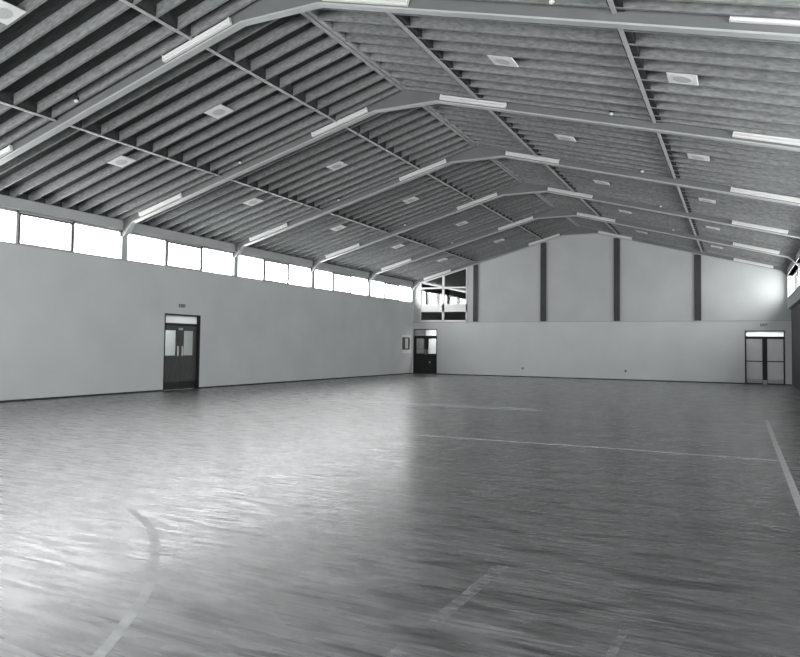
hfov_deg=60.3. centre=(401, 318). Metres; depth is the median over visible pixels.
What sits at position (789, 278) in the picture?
window
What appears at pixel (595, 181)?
ceiling panel
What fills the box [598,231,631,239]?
strip light
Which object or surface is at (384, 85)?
joist
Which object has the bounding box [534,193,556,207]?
ridge beam
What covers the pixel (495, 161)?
ridge beam
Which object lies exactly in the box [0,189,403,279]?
trim
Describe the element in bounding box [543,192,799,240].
joist
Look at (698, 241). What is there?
roof rail
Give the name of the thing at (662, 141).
roof rail
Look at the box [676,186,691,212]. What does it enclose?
roof rail
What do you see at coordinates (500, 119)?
roof rail
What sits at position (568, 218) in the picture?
ridge beam
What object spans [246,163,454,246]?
joist
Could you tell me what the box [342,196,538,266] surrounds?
joist
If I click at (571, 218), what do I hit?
joist
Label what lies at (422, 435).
court line
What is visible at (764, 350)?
door
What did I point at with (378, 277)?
beam
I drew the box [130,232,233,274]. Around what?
window
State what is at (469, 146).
joist
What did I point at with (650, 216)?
joist
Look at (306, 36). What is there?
joist
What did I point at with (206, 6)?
joist
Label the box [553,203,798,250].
joist
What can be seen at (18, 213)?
window
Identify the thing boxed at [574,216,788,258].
joist
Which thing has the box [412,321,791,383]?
wall
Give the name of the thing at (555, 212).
frame
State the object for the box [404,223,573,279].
joist
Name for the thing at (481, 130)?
joist
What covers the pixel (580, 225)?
joist
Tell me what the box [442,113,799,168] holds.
joist
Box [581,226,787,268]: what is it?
joist
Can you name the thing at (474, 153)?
frame
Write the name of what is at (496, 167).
joist
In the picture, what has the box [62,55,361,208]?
joist
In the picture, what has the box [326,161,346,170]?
ceiling panel
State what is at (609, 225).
roof rail
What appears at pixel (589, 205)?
roof rail
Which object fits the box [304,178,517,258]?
joist
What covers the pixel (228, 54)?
roof rail
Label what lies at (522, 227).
roof rail
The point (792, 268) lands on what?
beam
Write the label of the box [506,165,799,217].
joist
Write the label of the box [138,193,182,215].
strip light
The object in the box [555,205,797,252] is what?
joist
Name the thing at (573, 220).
joist
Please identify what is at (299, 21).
joist
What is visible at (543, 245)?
wall post
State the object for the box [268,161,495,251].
joist
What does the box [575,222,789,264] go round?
joist
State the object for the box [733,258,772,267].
strip light
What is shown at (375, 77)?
joist
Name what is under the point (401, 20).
roof rail
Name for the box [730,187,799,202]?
strip light
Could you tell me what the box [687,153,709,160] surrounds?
ceiling panel
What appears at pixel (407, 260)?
strip light
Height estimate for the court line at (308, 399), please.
0.001 m
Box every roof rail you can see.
[0,90,57,121]
[69,120,221,176]
[119,0,194,39]
[206,42,337,121]
[230,176,321,210]
[329,210,388,232]
[346,125,420,169]
[386,12,483,99]
[395,234,437,249]
[427,172,474,200]
[443,250,474,261]
[480,203,513,222]
[488,110,541,156]
[519,225,542,238]
[544,164,577,192]
[579,198,602,216]
[604,222,620,234]
[606,0,624,13]
[617,29,661,123]
[656,133,679,179]
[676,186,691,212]
[688,218,698,235]
[697,240,704,251]
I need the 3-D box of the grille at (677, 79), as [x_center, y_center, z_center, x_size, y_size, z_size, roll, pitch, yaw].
[5.070,-4.309,12.436,0.310,0.006,0.310,16,5,26]
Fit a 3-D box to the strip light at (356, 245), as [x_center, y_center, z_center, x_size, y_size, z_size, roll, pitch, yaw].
[-2.737,-3.133,31.998,1.794,0.605,0.087,0,-3,26]
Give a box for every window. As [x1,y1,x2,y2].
[0,207,121,258]
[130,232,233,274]
[240,254,310,286]
[317,269,367,294]
[372,280,411,301]
[420,268,466,321]
[422,291,465,304]
[787,275,792,297]
[792,267,799,291]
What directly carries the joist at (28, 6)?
attached to the ceiling
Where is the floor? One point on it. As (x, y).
(286, 523)
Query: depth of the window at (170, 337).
27.80 m
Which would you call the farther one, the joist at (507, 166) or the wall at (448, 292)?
the wall at (448, 292)
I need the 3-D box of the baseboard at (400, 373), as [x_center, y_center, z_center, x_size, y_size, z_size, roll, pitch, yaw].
[-7.923,2.564,25.021,0.018,0.050,39.326,0,-3,26]
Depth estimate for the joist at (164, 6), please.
13.91 m
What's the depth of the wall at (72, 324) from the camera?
23.96 m
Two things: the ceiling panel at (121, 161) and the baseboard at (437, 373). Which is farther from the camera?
the baseboard at (437, 373)
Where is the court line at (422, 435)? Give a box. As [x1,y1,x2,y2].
[422,435,779,460]
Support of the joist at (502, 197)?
attached to the ceiling
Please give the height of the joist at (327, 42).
2.992 m
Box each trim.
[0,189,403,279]
[0,241,412,302]
[413,320,790,322]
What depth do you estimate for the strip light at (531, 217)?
34.19 m
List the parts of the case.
case frame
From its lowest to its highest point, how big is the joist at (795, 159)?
2.992 m
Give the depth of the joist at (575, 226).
40.40 m
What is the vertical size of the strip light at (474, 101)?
0.605 m
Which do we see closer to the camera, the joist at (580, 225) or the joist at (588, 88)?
the joist at (588, 88)
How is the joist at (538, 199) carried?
attached to the ceiling
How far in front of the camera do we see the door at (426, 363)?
42.42 m
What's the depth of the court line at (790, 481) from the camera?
9.62 m
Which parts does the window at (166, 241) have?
sash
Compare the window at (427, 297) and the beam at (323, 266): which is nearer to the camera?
the beam at (323, 266)
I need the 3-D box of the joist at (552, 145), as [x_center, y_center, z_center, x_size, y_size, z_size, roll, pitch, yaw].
[6.566,-4.614,19.526,10.300,2.992,0.055,0,-3,26]
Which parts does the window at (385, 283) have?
sash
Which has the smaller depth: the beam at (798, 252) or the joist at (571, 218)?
the beam at (798, 252)
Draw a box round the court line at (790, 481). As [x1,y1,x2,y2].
[764,420,799,514]
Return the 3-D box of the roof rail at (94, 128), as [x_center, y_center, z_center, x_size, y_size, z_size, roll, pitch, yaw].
[-6.689,-4.548,18.494,0.120,0.274,5.448,0,-3,26]
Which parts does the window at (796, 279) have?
sash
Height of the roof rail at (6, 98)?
0.274 m
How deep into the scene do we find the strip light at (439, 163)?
24.09 m
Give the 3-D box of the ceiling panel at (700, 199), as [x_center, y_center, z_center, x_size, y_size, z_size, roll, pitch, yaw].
[10.002,-3.856,22.522,0.508,0.162,0.510,0,-3,26]
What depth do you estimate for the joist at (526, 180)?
25.38 m
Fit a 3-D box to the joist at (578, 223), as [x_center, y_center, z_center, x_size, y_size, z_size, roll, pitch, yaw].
[14.200,-3.882,35.156,10.300,2.992,0.055,0,-3,26]
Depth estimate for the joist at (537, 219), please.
36.76 m
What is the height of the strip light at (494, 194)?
0.605 m
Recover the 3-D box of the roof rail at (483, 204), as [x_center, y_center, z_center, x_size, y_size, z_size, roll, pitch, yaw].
[4.408,-4.977,31.867,0.120,0.274,5.448,0,-3,26]
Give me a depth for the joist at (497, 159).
22.44 m
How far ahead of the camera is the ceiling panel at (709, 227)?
27.48 m
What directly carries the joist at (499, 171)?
attached to the ceiling
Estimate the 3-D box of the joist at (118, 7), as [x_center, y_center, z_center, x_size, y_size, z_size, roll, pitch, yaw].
[-7.796,-5.015,14.043,10.300,2.992,0.055,0,-3,26]
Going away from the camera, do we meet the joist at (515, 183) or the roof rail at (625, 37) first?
the roof rail at (625, 37)
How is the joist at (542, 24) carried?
attached to the ceiling
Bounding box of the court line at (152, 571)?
[91,509,159,656]
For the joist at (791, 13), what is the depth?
9.83 m
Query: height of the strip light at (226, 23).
0.605 m
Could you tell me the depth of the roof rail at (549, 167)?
25.08 m
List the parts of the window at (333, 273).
sash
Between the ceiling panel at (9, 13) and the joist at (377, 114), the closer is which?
the ceiling panel at (9, 13)
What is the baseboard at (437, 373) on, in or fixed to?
attached to the wall at (702, 351)
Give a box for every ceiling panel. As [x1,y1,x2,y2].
[0,0,25,24]
[108,155,135,167]
[204,104,232,118]
[243,198,262,205]
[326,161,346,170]
[330,225,345,230]
[391,244,404,248]
[403,197,418,203]
[455,221,468,225]
[487,55,517,66]
[554,134,575,141]
[593,180,609,185]
[666,72,697,85]
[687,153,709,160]
[699,198,715,203]
[706,226,719,229]
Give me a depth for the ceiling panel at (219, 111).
17.14 m
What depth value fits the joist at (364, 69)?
18.71 m
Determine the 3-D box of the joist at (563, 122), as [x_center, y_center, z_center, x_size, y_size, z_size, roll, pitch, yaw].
[5.347,-4.731,17.029,10.300,2.992,0.055,0,-3,26]
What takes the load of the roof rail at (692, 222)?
attached to the joist at (650, 216)
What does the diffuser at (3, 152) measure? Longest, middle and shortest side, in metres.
1.760 x 0.119 x 0.045 m
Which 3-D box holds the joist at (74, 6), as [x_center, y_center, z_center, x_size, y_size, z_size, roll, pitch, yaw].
[-8.040,-5.039,13.544,10.300,2.992,0.055,0,-3,26]
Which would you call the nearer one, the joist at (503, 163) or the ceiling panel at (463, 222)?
the joist at (503, 163)
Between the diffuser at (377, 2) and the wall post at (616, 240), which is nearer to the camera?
the diffuser at (377, 2)
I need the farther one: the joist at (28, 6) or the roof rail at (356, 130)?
the roof rail at (356, 130)
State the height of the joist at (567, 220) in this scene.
2.992 m
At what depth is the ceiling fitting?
15.30 m
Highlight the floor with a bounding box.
[0,373,799,656]
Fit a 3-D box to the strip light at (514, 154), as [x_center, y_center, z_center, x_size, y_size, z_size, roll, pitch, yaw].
[4.259,-5.242,22.422,1.794,0.605,0.087,0,-3,26]
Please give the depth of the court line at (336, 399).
20.19 m
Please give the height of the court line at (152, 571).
0.001 m
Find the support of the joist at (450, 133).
attached to the ceiling
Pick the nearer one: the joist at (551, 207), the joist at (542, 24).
the joist at (542, 24)
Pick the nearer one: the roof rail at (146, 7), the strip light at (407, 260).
the roof rail at (146, 7)
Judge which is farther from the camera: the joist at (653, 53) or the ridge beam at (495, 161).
the ridge beam at (495, 161)
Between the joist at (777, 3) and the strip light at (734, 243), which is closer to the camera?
the joist at (777, 3)
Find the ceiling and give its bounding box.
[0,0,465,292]
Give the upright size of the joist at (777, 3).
2.992 m
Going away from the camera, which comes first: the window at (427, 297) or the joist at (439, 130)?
the joist at (439, 130)
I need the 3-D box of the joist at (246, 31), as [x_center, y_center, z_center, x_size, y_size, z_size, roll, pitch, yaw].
[-6.796,-4.920,16.091,10.300,2.992,0.055,0,-3,26]
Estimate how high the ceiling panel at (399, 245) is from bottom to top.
0.162 m
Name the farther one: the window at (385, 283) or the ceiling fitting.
the window at (385, 283)
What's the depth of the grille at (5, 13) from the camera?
12.15 m
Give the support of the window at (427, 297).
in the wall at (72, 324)
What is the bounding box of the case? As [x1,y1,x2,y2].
[402,335,410,352]
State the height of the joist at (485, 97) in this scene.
2.992 m
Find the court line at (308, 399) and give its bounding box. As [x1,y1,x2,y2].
[308,399,535,410]
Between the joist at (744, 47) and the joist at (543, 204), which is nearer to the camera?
the joist at (744, 47)
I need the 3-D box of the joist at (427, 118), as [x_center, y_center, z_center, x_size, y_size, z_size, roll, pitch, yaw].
[-3.601,-4.613,22.633,10.300,2.992,0.055,0,-3,26]
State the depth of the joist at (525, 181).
25.69 m
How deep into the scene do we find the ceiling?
15.95 m
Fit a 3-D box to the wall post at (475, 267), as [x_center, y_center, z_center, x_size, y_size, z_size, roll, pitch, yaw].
[4.441,-1.497,41.136,0.280,3.417,0.090,0,-3,26]
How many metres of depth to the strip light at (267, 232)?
26.91 m
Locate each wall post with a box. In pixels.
[473,265,477,321]
[540,242,545,320]
[614,238,619,320]
[694,254,700,320]
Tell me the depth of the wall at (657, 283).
37.69 m
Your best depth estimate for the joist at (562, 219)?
38.07 m
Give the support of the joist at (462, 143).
attached to the ceiling
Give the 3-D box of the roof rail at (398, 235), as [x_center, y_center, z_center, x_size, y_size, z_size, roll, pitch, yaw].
[0.700,-3.840,33.625,0.120,0.274,5.448,0,-3,26]
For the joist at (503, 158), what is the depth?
21.86 m
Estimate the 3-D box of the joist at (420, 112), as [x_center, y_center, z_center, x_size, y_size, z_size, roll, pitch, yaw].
[-3.845,-4.637,22.134,10.300,2.992,0.055,0,-3,26]
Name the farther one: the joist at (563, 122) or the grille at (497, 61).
the joist at (563, 122)
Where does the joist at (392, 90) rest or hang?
attached to the ceiling
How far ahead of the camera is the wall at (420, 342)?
43.67 m
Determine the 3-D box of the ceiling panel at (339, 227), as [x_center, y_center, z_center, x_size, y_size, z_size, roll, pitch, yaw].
[-2.622,-3.759,28.682,0.508,0.162,0.510,0,-3,26]
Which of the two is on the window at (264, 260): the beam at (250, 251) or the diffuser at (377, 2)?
the beam at (250, 251)
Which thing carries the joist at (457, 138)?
attached to the ceiling
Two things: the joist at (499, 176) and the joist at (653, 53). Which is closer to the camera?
the joist at (653, 53)
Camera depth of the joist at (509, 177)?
29.40 m
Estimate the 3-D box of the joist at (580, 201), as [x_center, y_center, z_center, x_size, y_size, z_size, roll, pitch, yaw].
[10.761,-4.212,28.115,10.300,2.992,0.055,0,-3,26]
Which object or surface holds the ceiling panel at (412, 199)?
attached to the joist at (496, 167)
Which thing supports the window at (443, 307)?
in the wall at (657, 283)
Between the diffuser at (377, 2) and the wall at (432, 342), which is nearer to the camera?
the diffuser at (377, 2)
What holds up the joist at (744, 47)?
attached to the ceiling
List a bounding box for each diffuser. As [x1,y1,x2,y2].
[0,146,9,155]
[330,0,405,4]
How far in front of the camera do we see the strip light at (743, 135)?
14.41 m
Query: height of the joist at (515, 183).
2.992 m
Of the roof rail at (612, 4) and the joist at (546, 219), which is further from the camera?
the joist at (546, 219)
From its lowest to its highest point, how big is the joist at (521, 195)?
2.992 m
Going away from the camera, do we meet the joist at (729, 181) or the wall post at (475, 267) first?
the joist at (729, 181)
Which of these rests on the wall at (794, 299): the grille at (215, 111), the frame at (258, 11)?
the frame at (258, 11)
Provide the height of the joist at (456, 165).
2.992 m
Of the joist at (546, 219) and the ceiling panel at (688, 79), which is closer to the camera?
the ceiling panel at (688, 79)
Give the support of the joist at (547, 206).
attached to the ceiling
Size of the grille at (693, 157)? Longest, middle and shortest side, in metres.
0.310 x 0.310 x 0.006 m
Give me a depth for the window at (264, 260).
30.11 m
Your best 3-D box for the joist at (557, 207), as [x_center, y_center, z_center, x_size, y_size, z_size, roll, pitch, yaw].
[12.140,-4.080,30.940,10.300,2.992,0.055,0,-3,26]
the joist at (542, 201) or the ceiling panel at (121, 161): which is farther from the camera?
the joist at (542, 201)
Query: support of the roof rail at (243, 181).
attached to the joist at (436, 123)
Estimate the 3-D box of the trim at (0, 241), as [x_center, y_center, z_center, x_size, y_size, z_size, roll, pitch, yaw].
[-7.877,-1.800,25.203,0.040,0.045,39.326,0,-3,26]
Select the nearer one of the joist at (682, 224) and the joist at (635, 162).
the joist at (635, 162)
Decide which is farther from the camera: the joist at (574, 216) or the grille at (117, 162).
the joist at (574, 216)
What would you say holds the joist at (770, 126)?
attached to the ceiling
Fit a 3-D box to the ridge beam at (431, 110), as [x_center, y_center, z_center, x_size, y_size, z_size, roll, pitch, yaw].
[1.376,-6.102,20.885,0.240,0.360,5.448,0,-3,26]
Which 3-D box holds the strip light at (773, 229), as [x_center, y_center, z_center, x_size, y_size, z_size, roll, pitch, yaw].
[12.721,-3.243,24.454,1.794,0.605,0.087,0,-3,26]
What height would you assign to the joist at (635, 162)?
2.992 m
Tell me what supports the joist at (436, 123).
attached to the ceiling
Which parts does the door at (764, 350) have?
glass pane, glass pane, kick plate, transom pane, glass pane, glass pane, kick plate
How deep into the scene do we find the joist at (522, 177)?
24.90 m
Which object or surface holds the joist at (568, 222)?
attached to the ceiling
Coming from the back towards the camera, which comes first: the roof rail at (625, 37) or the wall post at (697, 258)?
the wall post at (697, 258)
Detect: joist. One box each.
[0,0,46,32]
[0,0,95,63]
[0,0,141,90]
[0,0,185,114]
[0,0,228,135]
[0,0,254,148]
[0,14,309,190]
[0,18,279,174]
[9,26,324,197]
[28,36,337,200]
[45,46,350,204]
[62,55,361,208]
[78,64,372,211]
[93,72,383,214]
[107,80,393,217]
[117,86,399,219]
[138,112,386,223]
[148,107,419,226]
[160,108,428,228]
[172,113,436,231]
[183,119,443,233]
[194,125,450,235]
[204,130,456,237]
[214,135,462,240]
[224,139,468,242]
[230,144,472,243]
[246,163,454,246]
[252,161,475,247]
[260,159,490,249]
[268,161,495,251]
[275,165,500,252]
[283,169,504,254]
[290,172,508,256]
[297,175,512,257]
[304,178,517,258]
[309,182,519,259]
[317,9,799,58]
[320,8,799,43]
[324,195,514,263]
[330,194,527,264]
[331,21,799,72]
[336,193,535,265]
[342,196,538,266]
[345,32,799,84]
[347,198,541,267]
[353,200,545,269]
[357,43,799,96]
[358,203,547,270]
[363,205,550,271]
[366,207,552,271]
[369,53,799,106]
[379,219,542,274]
[380,62,799,116]
[382,218,553,275]
[387,217,564,276]
[390,70,799,125]
[391,218,566,277]
[395,219,568,278]
[399,221,571,278]
[400,78,799,133]
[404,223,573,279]
[406,86,799,138]
[407,225,574,280]
[412,226,576,281]
[427,104,799,156]
[435,107,799,162]
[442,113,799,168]
[449,119,799,174]
[456,125,799,179]
[463,130,799,184]
[469,135,799,189]
[470,0,799,19]
[475,140,799,194]
[478,144,799,197]
[496,158,799,210]
[501,161,799,214]
[503,158,799,206]
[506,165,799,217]
[510,169,799,220]
[514,172,799,223]
[518,175,799,226]
[522,179,799,229]
[525,181,799,231]
[540,193,799,242]
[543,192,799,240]
[544,196,799,244]
[547,198,799,246]
[550,201,799,248]
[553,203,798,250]
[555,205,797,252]
[557,207,796,253]
[570,217,790,260]
[571,218,791,261]
[573,220,790,263]
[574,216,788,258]
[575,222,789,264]
[578,223,789,265]
[580,225,788,267]
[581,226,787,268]
[660,0,799,7]
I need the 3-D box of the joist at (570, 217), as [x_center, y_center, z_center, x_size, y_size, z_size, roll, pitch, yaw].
[13.224,-3.976,33.159,10.300,2.992,0.055,0,-3,26]
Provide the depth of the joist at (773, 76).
12.89 m
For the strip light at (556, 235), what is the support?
attached to the wall at (657, 283)
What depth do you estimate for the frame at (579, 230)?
38.37 m
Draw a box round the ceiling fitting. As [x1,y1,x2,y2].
[74,91,78,102]
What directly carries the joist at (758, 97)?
attached to the ceiling
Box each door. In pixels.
[163,313,200,390]
[413,329,436,373]
[745,331,784,384]
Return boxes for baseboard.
[0,373,411,402]
[437,373,791,384]
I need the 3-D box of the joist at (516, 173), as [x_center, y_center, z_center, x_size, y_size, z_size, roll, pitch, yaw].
[9.029,-4.378,24.570,10.300,2.992,0.055,0,-3,26]
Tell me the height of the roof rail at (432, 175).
0.274 m
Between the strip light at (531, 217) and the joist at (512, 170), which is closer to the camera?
the joist at (512, 170)
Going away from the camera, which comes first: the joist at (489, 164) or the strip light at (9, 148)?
the strip light at (9, 148)
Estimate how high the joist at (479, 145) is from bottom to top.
2.992 m
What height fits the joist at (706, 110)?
2.992 m
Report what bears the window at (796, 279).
in the wall at (794, 299)
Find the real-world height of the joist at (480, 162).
2.992 m
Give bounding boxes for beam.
[0,194,123,229]
[131,223,235,251]
[241,247,312,266]
[300,9,406,90]
[317,263,368,277]
[373,274,412,286]
[421,106,478,146]
[490,159,524,182]
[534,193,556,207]
[565,217,580,226]
[787,262,797,275]
[795,249,799,262]
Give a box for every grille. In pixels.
[0,8,12,18]
[115,160,127,164]
[213,109,224,114]
[495,59,509,64]
[673,76,690,82]
[692,156,704,159]
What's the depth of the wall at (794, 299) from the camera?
30.31 m
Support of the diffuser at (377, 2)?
attached to the strip light at (405, 3)
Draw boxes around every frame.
[0,0,799,165]
[120,89,799,259]
[233,147,799,275]
[311,183,799,287]
[368,208,799,295]
[411,227,786,302]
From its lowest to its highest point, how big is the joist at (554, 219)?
2.992 m
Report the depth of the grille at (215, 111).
17.15 m
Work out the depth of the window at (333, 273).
35.38 m
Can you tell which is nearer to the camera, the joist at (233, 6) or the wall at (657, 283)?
the joist at (233, 6)
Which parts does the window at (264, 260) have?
sash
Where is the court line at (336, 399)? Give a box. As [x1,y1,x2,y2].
[336,399,524,408]
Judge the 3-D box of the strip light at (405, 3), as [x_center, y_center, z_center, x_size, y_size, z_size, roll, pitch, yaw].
[-0.667,-5.714,12.335,1.794,0.605,0.087,0,-3,26]
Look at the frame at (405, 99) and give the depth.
18.01 m
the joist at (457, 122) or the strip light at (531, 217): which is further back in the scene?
the strip light at (531, 217)
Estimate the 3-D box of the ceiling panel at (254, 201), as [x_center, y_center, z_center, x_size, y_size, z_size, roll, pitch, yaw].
[-5.085,-3.995,23.638,0.508,0.162,0.510,0,-3,26]
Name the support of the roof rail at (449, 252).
attached to the joist at (562, 219)
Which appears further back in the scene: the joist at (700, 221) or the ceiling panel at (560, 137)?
the joist at (700, 221)
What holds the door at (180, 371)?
in the wall at (72, 324)
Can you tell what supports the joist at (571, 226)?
attached to the ceiling
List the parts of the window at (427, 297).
frame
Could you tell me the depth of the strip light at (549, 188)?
27.43 m
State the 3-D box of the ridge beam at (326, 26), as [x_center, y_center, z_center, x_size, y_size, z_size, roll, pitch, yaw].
[-1.087,-6.338,15.841,0.240,0.360,5.448,0,-3,26]
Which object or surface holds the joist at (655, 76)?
attached to the ceiling
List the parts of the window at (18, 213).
sash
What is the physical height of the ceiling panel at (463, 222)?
0.162 m
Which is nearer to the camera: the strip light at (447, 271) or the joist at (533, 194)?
the joist at (533, 194)
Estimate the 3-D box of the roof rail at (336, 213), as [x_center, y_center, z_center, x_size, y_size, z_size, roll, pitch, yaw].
[-1.763,-4.076,28.581,0.120,0.274,5.448,0,-3,26]
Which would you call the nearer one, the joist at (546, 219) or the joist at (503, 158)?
the joist at (503, 158)
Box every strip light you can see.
[0,145,12,157]
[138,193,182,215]
[162,17,231,62]
[249,223,287,240]
[311,107,367,136]
[322,0,409,6]
[325,243,358,257]
[381,258,411,270]
[399,159,446,180]
[423,270,450,279]
[439,94,506,108]
[457,192,497,209]
[498,216,532,229]
[505,151,559,163]
[528,234,559,245]
[547,187,592,198]
[577,212,615,221]
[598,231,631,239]
[729,16,799,26]
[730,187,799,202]
[732,131,799,145]
[732,220,788,233]
[733,242,779,253]
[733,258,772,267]
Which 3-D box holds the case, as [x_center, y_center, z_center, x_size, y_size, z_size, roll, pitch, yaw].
[0.343,1.577,41.891,0.090,1.100,1.250,0,-3,26]
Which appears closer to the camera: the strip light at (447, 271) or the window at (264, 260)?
the window at (264, 260)
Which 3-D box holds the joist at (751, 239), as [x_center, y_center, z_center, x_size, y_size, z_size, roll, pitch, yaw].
[11.493,-4.142,29.613,10.300,2.992,0.055,0,-3,26]
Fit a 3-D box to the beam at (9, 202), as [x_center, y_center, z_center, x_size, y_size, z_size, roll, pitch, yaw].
[-10.378,-3.170,20.230,0.165,0.324,5.448,0,-3,26]
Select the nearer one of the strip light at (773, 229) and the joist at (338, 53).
the joist at (338, 53)
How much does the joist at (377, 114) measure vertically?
2.992 m
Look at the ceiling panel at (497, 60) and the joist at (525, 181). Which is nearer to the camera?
the ceiling panel at (497, 60)
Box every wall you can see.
[0,243,465,400]
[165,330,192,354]
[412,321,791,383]
[414,234,790,321]
[416,330,425,353]
[422,284,465,298]
[426,330,435,353]
[787,287,799,308]
[791,303,799,389]
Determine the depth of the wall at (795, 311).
31.17 m
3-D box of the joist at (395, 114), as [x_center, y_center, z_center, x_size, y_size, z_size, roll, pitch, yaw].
[-4.089,-4.660,21.634,10.300,2.992,0.055,0,-3,26]
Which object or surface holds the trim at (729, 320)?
attached to the wall at (702, 351)
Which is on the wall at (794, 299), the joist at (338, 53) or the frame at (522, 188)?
the frame at (522, 188)

